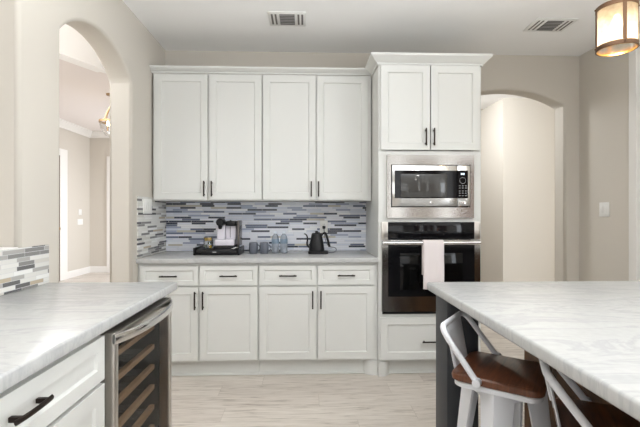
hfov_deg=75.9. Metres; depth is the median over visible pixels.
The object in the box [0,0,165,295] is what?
wall
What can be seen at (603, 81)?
wall
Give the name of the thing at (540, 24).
ceiling vent
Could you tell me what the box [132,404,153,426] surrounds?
shelf
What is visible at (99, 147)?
wall
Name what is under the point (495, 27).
ceiling
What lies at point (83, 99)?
ceiling
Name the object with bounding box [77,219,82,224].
light switch
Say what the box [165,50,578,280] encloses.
wall
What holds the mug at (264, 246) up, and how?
on the countertop at (342, 256)
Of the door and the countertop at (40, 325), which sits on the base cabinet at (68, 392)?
the countertop at (40, 325)
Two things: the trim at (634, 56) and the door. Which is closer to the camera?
the trim at (634, 56)
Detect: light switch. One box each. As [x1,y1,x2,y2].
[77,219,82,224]
[143,199,151,213]
[599,202,608,216]
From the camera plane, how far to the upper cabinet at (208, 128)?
3.45 m
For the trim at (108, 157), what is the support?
attached to the wall at (99, 147)
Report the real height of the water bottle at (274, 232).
0.188 m
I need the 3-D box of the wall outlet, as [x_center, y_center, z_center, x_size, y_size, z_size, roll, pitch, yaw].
[0.035,0.124,3.820,0.072,0.116,0.010,0,0,-2]
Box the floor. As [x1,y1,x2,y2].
[59,273,523,426]
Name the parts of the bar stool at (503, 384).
leg, frame, leg, seat, leg, leg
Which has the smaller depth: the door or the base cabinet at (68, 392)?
the base cabinet at (68, 392)
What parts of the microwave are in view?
door, panel glass, control panel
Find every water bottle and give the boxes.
[272,232,278,252]
[280,232,287,252]
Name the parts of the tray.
plate, drawer, plate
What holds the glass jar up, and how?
on the tray
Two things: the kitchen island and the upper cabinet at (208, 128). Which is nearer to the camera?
the kitchen island
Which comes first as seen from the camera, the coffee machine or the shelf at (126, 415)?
the shelf at (126, 415)
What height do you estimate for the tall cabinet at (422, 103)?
2.503 m
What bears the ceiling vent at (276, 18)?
in the ceiling at (495, 27)
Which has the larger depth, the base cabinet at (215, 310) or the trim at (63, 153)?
the trim at (63, 153)
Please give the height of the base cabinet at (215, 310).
0.889 m
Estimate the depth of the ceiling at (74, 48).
4.02 m
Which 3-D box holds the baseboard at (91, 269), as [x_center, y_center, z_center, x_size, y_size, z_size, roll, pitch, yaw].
[-2.075,1.204,8.496,5.740,0.135,0.870,0,0,-2]
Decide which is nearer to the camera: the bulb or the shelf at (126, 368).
the shelf at (126, 368)
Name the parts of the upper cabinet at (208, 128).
door, door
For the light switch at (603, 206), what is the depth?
3.58 m
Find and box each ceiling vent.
[267,11,305,26]
[523,18,578,31]
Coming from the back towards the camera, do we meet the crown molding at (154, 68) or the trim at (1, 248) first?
the crown molding at (154, 68)
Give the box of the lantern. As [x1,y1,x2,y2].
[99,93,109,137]
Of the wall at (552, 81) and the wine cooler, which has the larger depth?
the wall at (552, 81)
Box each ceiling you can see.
[59,24,105,72]
[59,59,109,130]
[123,0,639,108]
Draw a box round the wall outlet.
[320,221,327,232]
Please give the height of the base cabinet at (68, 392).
0.884 m
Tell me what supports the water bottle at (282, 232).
on the countertop at (342, 256)
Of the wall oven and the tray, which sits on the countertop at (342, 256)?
the tray
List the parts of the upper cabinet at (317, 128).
door, door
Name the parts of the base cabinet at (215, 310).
drawer, door, drawer, door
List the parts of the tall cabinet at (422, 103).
door, crown, drawer, door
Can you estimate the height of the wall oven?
0.716 m
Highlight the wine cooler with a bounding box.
[100,297,172,426]
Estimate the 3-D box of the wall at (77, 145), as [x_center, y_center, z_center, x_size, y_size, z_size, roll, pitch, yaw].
[-4.935,-0.243,5.927,0.160,3.030,6.200,0,0,-2]
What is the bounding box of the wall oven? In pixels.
[381,222,480,313]
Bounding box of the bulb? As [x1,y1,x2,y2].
[613,5,620,16]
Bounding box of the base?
[308,226,336,253]
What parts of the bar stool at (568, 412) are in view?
frame, seat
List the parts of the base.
plate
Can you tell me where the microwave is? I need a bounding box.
[386,155,473,217]
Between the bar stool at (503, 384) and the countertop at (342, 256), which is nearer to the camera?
the bar stool at (503, 384)
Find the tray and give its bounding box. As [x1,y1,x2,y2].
[193,245,243,254]
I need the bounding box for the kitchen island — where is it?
[436,295,611,426]
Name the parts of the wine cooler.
handle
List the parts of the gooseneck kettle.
handle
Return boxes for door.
[59,155,60,280]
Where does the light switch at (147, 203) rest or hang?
attached to the wall at (125, 48)
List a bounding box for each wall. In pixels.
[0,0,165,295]
[59,127,89,270]
[90,138,109,265]
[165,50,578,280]
[481,98,554,281]
[579,22,639,280]
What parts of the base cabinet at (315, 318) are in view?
drawer, door, handle, handle, drawer, door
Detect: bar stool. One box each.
[440,311,552,426]
[539,359,639,426]
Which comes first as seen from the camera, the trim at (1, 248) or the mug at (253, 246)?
the trim at (1, 248)
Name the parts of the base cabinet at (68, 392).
handle, drawer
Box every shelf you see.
[118,326,153,355]
[118,344,153,380]
[118,364,153,405]
[118,384,153,426]
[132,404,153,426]
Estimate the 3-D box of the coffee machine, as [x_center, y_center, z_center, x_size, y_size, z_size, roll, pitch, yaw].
[-0.789,0.168,3.526,0.205,0.256,0.215,0,0,-2]
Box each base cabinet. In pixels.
[0,335,104,426]
[138,263,258,375]
[259,263,377,374]
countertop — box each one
[0,282,176,393]
[136,250,377,263]
[427,281,639,421]
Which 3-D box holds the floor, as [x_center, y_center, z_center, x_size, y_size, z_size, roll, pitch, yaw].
[0.175,1.297,2.108,12.500,0.050,14.200,0,0,-2]
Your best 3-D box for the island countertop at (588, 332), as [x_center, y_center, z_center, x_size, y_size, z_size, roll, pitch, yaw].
[1.503,0.366,0.832,1.837,0.040,2.555,0,0,-2]
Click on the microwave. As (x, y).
(417, 186)
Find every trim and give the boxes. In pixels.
[0,247,17,249]
[59,118,109,137]
[59,148,67,280]
[107,156,109,272]
[629,34,639,280]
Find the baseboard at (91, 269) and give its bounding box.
[68,266,106,278]
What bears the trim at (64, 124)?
attached to the wall at (99, 147)
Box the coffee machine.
[214,218,241,248]
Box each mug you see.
[249,242,259,253]
[260,242,270,253]
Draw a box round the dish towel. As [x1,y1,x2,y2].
[422,240,443,288]
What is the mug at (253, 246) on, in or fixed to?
on the countertop at (342, 256)
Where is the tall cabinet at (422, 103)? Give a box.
[365,52,492,376]
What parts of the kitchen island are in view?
post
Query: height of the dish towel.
0.382 m
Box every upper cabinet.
[153,73,264,201]
[263,75,370,201]
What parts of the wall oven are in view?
trim, control panel, glass, handle, trim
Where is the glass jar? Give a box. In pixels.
[203,236,212,248]
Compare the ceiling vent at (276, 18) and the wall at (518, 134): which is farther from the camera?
the wall at (518, 134)
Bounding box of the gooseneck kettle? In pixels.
[304,231,330,251]
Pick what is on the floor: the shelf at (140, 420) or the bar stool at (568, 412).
the bar stool at (568, 412)
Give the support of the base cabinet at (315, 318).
on the floor
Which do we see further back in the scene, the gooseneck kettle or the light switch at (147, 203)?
the gooseneck kettle
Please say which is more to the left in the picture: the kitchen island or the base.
the base
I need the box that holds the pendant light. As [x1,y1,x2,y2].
[594,0,639,56]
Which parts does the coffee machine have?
lever, water tank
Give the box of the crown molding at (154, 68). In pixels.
[149,65,370,75]
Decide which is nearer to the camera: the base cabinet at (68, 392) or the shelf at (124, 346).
the base cabinet at (68, 392)
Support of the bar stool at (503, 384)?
on the floor
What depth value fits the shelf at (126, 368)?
1.73 m

